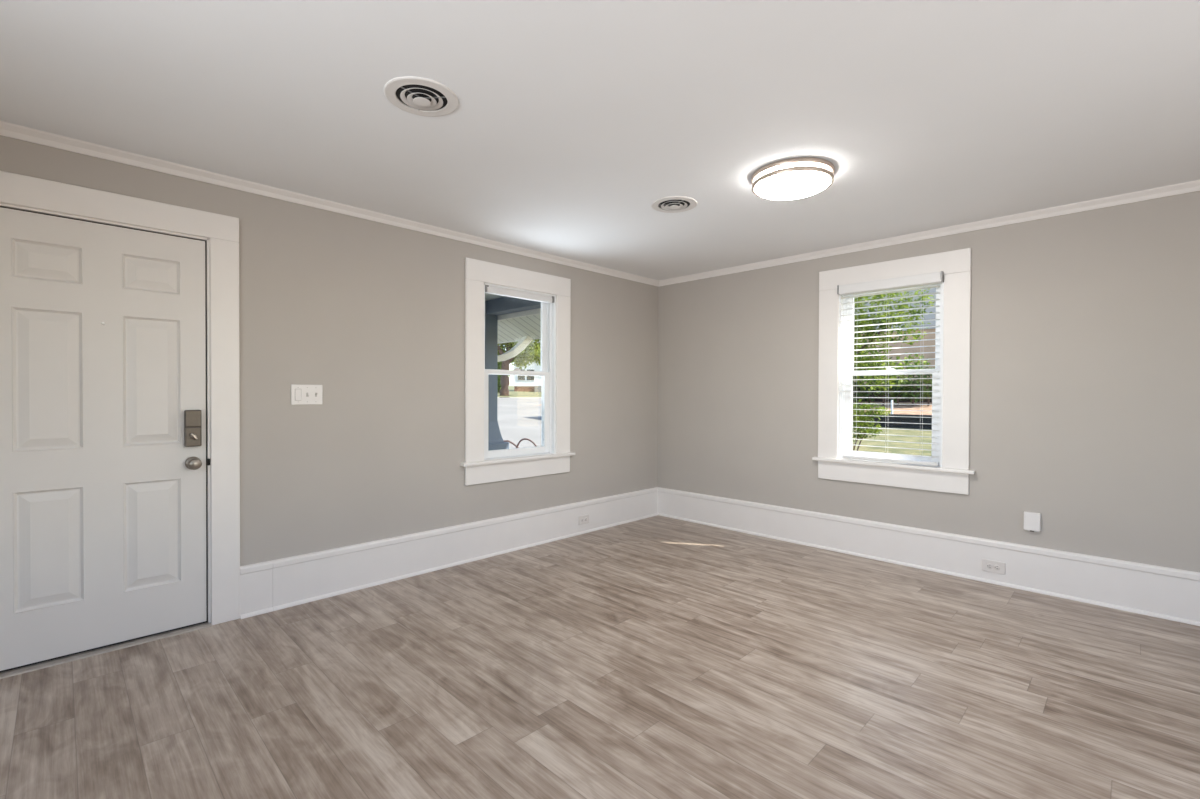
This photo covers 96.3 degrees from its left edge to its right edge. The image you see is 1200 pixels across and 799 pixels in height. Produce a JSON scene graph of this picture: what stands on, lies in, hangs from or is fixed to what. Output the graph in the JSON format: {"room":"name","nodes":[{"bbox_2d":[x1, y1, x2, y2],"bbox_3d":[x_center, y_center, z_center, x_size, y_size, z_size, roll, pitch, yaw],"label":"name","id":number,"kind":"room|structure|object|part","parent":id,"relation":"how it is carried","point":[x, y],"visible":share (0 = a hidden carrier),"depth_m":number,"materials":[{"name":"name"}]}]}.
{"room":"empty living room","nodes":[
{"label":"empty living room","id":0,"kind":"room"},
{"bbox_2d":[0,135,657,565],"bbox_3d":[-1.451,-0.001,3.454,0.160,2.327,5.920,1,1,45],"label":"wall","id":1,"kind":"structure","parent":0,"point":[371,313],"depth_m":3.36,"materials":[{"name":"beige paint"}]},
{"bbox_2d":[0,171,239,678],"bbox_3d":[-2.332,0.105,2.522,0.228,2.127,1.060,1,1,45],"label":"door","id":2,"kind":"structure","parent":1,"relation":"in","point":[120,390],"depth_m":2.51,"materials":[{"name":"white paint"}]},
{"bbox_3d":[-2.043,0.323,2.706,0.074,0.066,0.066,1,1,45],"label":"knob","id":3,"kind":"part","parent":2,"relation":"part of","materials":[{"name":"silver metal"}]},
{"bbox_2d":[291,384,322,404],"bbox_3d":[-1.683,-0.028,3.092,0.022,0.116,0.166,1,1,45],"label":"light switch","id":4,"kind":"object","parent":1,"relation":"attached to","point":[300,394],"visible":1,"depth_m":3.09,"materials":[{"name":"white plastic"}]},
{"bbox_2d":[0,121,658,285],"bbox_3d":[-1.377,-1.139,3.373,0.040,0.048,5.600,1,1,45],"label":"crown molding","id":5,"kind":"structure","parent":1,"relation":"attached to","point":[10,130],"depth_m":2.92,"materials":[{"name":"white paint"}]},
{"bbox_2d":[240,487,657,618],"bbox_3d":[-1.387,1.027,3.396,0.032,0.274,5.600,1,1,45],"label":"baseboard","id":6,"kind":"structure","parent":1,"relation":"attached to","point":[273,585],"depth_m":3.57,"materials":[{"name":"white paint"}]},
{"bbox_3d":[-1.389,0.910,3.398,0.024,0.042,5.600,1,1,45],"label":"cap moulding","id":7,"kind":"part","parent":6,"relation":"part of","materials":[{"name":"white paint"}]},
{"bbox_2d":[485,293,540,343],"bbox_3d":[-2.323,-1.468,4.581,2.689,1.465,5.180,1,1,45],"label":"porch roof","id":8,"kind":"structure","parent":1,"relation":"attached to","point":[518,318],"depth_m":6.16,"materials":[{"name":"blue paint"}]},
{"bbox_2d":[460,257,574,485],"bbox_3d":[-0.663,-0.200,4.230,0.240,1.621,1.064,1,1,45],"label":"window","id":9,"kind":"structure","parent":1,"relation":"in","point":[481,465],"depth_m":4.17,"materials":[{"name":"white paint"}]},
{"bbox_3d":[-0.653,0.106,4.222,0.030,0.668,0.658,1,1,45],"label":"sash","id":10,"kind":"part","parent":9,"relation":"part of","materials":[{"name":"white plastic"}]},
{"bbox_3d":[-0.680,-0.517,4.244,0.030,0.649,0.658,1,1,45],"label":"sash","id":11,"kind":"part","parent":9,"relation":"part of","materials":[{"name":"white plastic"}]},
{"bbox_2d":[485,285,553,302],"bbox_3d":[-0.621,-0.816,4.184,0.046,0.053,0.661,1,1,45],"label":"blind headrail","id":12,"kind":"object","parent":9,"relation":"attached to","point":[488,289],"visible":0.91,"depth_m":4.16,"materials":[{"name":"white plastic"}]},
{"bbox_2d":[579,514,588,524],"bbox_3d":[-0.137,1.038,4.643,0.009,0.076,0.122,1,1,45],"label":"wall outlet","id":13,"kind":"object","parent":1,"relation":"attached to","point":[584,519],"visible":1,"depth_m":4.64,"materials":[{"name":"beige plastic"}]},
{"bbox_2d":[0,515,1199,798],"bbox_3d":[0.515,1.248,1.505,5.720,0.120,5.920,1,1,45],"label":"floor","id":14,"kind":"structure","parent":0,"point":[655,657],"depth_m":2.15,"materials":[{"name":"laminate"}]},
{"bbox_2d":[0,0,1199,280],"bbox_3d":[0.523,-1.199,1.482,5.720,0.120,5.920,1,1,45],"label":"ceiling","id":15,"kind":"structure","parent":0,"point":[571,118],"depth_m":2.09,"materials":[{"name":"paint"}]},
{"bbox_2d":[384,76,458,116],"bbox_3d":[-0.677,-1.139,2.042,0.271,0.018,0.271,0,1,22],"label":"ceiling vent","id":16,"kind":"object","parent":15,"relation":"in","point":[420,96],"visible":1,"depth_m":2.03,"materials":[{"name":"metal"}]},
{"bbox_2d":[651,196,696,212],"bbox_3d":[0.439,-1.146,3.182,0.271,0.018,0.271,0,1,-41],"label":"ceiling vent","id":17,"kind":"object","parent":15,"relation":"in","point":[671,204],"visible":1,"depth_m":3.17,"materials":[{"name":"metal"}]},
{"bbox_2d":[751,157,834,199],"bbox_3d":[0.980,-1.106,2.743,0.400,0.086,0.400,0,1,25],"label":"ceiling lamp","id":18,"kind":"object","parent":15,"relation":"attached to","point":[801,177],"visible":1,"depth_m":2.64,"materials":[{"name":"glass"}]},
{"bbox_2d":[755,171,830,199],"bbox_3d":[0.980,-1.078,2.743,0.366,0.030,0.366,0,1,25],"label":"diffuser","id":19,"kind":"object","parent":18,"relation":"attached to","point":[773,185],"depth_m":2.68,"materials":[{"name":"white glass"}]},
{"bbox_2d":[658,191,1199,571],"bbox_3d":[2.608,0.012,3.479,5.560,2.327,0.160,1,1,45],"label":"wall","id":20,"kind":"structure","parent":0,"point":[1085,344],"depth_m":3.34,"materials":[{"name":"beige paint"}]},
{"bbox_2d":[812,248,975,494],"bbox_3d":[2.133,-0.188,3.936,1.064,1.621,0.240,1,1,45],"label":"window","id":21,"kind":"structure","parent":20,"relation":"in","point":[951,475],"depth_m":3.78,"materials":[{"name":"white paint"}]},
{"bbox_2d":[837,271,943,465],"bbox_3d":[2.069,-0.209,3.872,0.692,1.314,0.064,1,1,45],"label":"window blind","id":22,"kind":"object","parent":21,"relation":"attached to","point":[933,278],"visible":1,"depth_m":3.86,"materials":[{"name":"white plastic"}]},
{"bbox_3d":[1.915,-0.186,4.029,0.001,1.221,0.055,1,1,45],"label":"ladder cord","id":23,"kind":"part","parent":22,"relation":"part of","materials":[{"name":"white fabric"}]},
{"bbox_3d":[2.071,-0.184,3.874,0.001,1.221,0.055,1,1,45],"label":"ladder cord","id":24,"kind":"part","parent":22,"relation":"part of","materials":[{"name":"white fabric"}]},
{"bbox_3d":[2.075,-0.815,3.870,0.664,0.046,0.054,1,1,45],"label":"head rail","id":25,"kind":"part","parent":22,"relation":"part of","materials":[{"name":"white plastic"}]},
{"bbox_3d":[2.076,0.436,3.872,0.622,0.024,0.052,1,1,45],"label":"rail","id":26,"kind":"part","parent":22,"relation":"part of","materials":[{"name":"white plastic"}]},
{"bbox_3d":[2.227,-0.182,3.719,0.001,1.221,0.055,1,1,45],"label":"ladder cord","id":27,"kind":"part","parent":22,"relation":"part of","materials":[{"name":"white fabric"}]},
{"bbox_3d":[2.121,0.118,3.928,0.658,0.668,0.030,1,1,45],"label":"sash","id":28,"kind":"part","parent":21,"relation":"part of","materials":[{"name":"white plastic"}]},
{"bbox_3d":[2.151,-0.505,3.951,0.658,0.649,0.030,1,1,45],"label":"sash","id":29,"kind":"part","parent":21,"relation":"part of","materials":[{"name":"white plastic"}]},
{"bbox_2d":[658,487,1199,625],"bbox_3d":[2.480,1.039,3.477,5.400,0.274,0.032,1,1,45],"label":"baseboard","id":30,"kind":"structure","parent":20,"relation":"attached to","point":[1173,594],"depth_m":3.54,"materials":[{"name":"white paint"}]},
{"bbox_3d":[2.483,0.922,3.478,5.400,0.042,0.024,1,1,45],"label":"cap moulding","id":31,"kind":"part","parent":30,"relation":"part of","materials":[{"name":"white paint"}]},
{"bbox_2d":[658,180,1199,286],"bbox_3d":[2.484,-1.127,3.453,5.400,0.048,0.040,1,1,45],"label":"crown molding","id":32,"kind":"structure","parent":20,"relation":"attached to","point":[1192,186],"depth_m":3.52,"materials":[{"name":"white paint"}]},
{"bbox_2d":[982,559,1004,574],"bbox_3d":[2.514,1.068,3.433,0.122,0.076,0.009,1,1,45],"label":"wall outlet","id":33,"kind":"object","parent":20,"relation":"attached to","point":[987,565],"visible":1,"depth_m":3.43,"materials":[{"name":"beige plastic"}]},
{"bbox_2d":[1024,511,1040,531],"bbox_3d":[2.658,0.753,3.305,0.081,0.117,0.022,1,1,45],"label":"wall box","id":34,"kind":"object","parent":20,"relation":"attached to","point":[1032,521],"visible":1,"depth_m":3.29,"materials":[{"name":"white plastic"}]},
{"label":"outside","id":35,"kind":"structure","parent":0,"visible":0},
{"bbox_2d":[852,426,931,455],"bbox_3d":[3.415,1.079,10.372,21.000,0.670,10.738,1,1,45],"label":"lawn","id":36,"kind":"structure","parent":35,"point":[894,431],"depth_m":10.30,"materials":[{"name":"green plant"}]},
{"bbox_2d":[852,399,890,450],"bbox_3d":[4.233,0.441,8.930,1.105,0.908,0.768,1,1,45],"label":"leafy shrub","id":37,"kind":"object","parent":36,"relation":"on","point":[875,412],"visible":0.45,"depth_m":8.74,"materials":[{"name":"green plant"}]},
{"bbox_3d":[4.138,0.516,8.965,0.809,0.757,0.117,1,1,45],"label":"stem","id":38,"kind":"part","parent":37,"relation":"part of","materials":[{"name":"green plant"}]},
{"bbox_2d":[853,288,934,392],"bbox_3d":[4.367,-0.630,9.344,2.499,3.114,1.505,1,1,45],"label":"leafy tree","id":39,"kind":"object","parent":36,"relation":"on","point":[856,305],"visible":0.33,"depth_m":8.89,"materials":[{"name":"green plant"}]},
{"bbox_2d":[863,414,931,428],"bbox_3d":[6.367,0.572,15.104,22.500,0.415,0.180,1,1,45],"label":"road","id":40,"kind":"structure","parent":36,"relation":"on","point":[902,422],"depth_m":13.64,"materials":[{"name":"grey asphalt"}]},
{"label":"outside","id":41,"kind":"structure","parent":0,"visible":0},
{"bbox_2d":[540,402,931,414],"bbox_3d":[7.145,0.204,16.945,25.000,0.320,3.550,1,1,45],"label":"bank","id":42,"kind":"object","parent":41,"point":[927,410],"visible":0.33,"depth_m":15.27,"materials":[{"name":"brown soil"}]},
{"bbox_2d":[853,387,931,401],"bbox_3d":[8.587,-0.198,17.680,22.000,0.620,0.130,1,1,45],"label":"fence","id":43,"kind":"object","parent":42,"relation":"on","point":[918,389],"visible":0.02,"depth_m":17.05,"materials":[{"name":"brown wood"}]},
{"bbox_2d":[853,350,934,405],"bbox_3d":[8.177,-0.746,16.598,4.496,1.973,1.315,1,1,45],"label":"hedge","id":44,"kind":"object","parent":42,"relation":"on","point":[908,395],"visible":0.27,"depth_m":15.90,"materials":[{"name":"green plant"}]},
{"bbox_3d":[8.722,-0.271,16.103,2.873,0.908,0.145,1,1,45],"label":"stem","id":45,"kind":"part","parent":44,"relation":"part of","materials":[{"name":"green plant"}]},
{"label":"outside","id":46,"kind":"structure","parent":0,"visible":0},
{"bbox_2d":[497,397,541,448],"bbox_3d":[-5.616,0.798,22.134,27.600,1.550,75.000,1,1,45],"label":"street","id":47,"kind":"structure","parent":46,"point":[518,418],"depth_m":23.32,"materials":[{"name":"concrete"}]},
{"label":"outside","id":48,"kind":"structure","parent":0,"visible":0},
{"bbox_2d":[853,288,935,386],"bbox_3d":[13.280,-3.203,20.941,13.000,6.600,7.200,1,1,45],"label":"house","id":49,"kind":"structure","parent":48,"point":[932,290],"depth_m":18.91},
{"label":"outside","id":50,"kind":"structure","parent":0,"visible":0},
{"bbox_3d":[-2.306,1.277,4.349,2.289,0.150,4.850,1,1,45],"label":"floor","id":51,"kind":"structure","parent":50,"visible":0},
{"bbox_2d":[485,314,532,450],"bbox_3d":[-1.169,0.100,6.461,0.400,2.170,0.830,1,1,45],"label":"porch post","id":52,"kind":"object","parent":51,"relation":"on","point":[495,440],"visible":0.46,"depth_m":6.26,"materials":[{"name":"paint"}]},
{"bbox_2d":[504,438,536,447],"bbox_3d":[-1.956,1.222,13.000,1.129,0.575,0.048,0,1,0],"label":"patio chair","id":53,"kind":"object","parent":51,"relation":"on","point":[515,445],"visible":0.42,"depth_m":12.98,"materials":[{"name":"metal"}]},
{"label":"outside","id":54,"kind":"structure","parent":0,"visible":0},
{"bbox_2d":[497,386,541,396],"bbox_3d":[-31.419,-1.891,79.536,90.000,2.520,120.000,1,1,45],"label":"grass","id":55,"kind":"structure","parent":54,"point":[512,393],"depth_m":51.54,"materials":[{"name":"green plant"}]},
{"bbox_2d":[497,352,510,392],"bbox_3d":[-10.050,-2.923,51.952,3.105,4.972,2.663,1,1,45],"label":"shrub","id":56,"kind":"object","parent":55,"relation":"on","point":[500,362],"visible":0.12,"depth_m":51.39,"materials":[{"name":"green plant"}]},
{"bbox_2d":[498,339,540,395],"bbox_3d":[-6.992,-3.825,44.502,7.302,7.369,4.761,0,1,-2],"label":"street tree","id":57,"kind":"object","parent":55,"relation":"on","point":[532,351],"visible":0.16,"depth_m":43.75,"materials":[{"name":"green plant"}]},
{"bbox_2d":[512,341,541,391],"bbox_3d":[-4.773,-4.093,69.120,12.600,6.900,8.900,0,1,0],"label":"house","id":58,"kind":"structure","parent":55,"relation":"on","point":[521,383],"depth_m":65.98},
{"bbox_3d":[-9.652,-3.029,65.933,0.850,1.300,0.025,0,1,0],"label":"pane","id":59,"kind":"part","parent":58,"relation":"part of","materials":[{"name":"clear glass"}]},
{"bbox_3d":[-8.527,-3.025,65.933,0.900,1.300,0.025,0,1,0],"label":"pane","id":60,"kind":"part","parent":58,"relation":"part of","materials":[{"name":"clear glass"}]}
]}

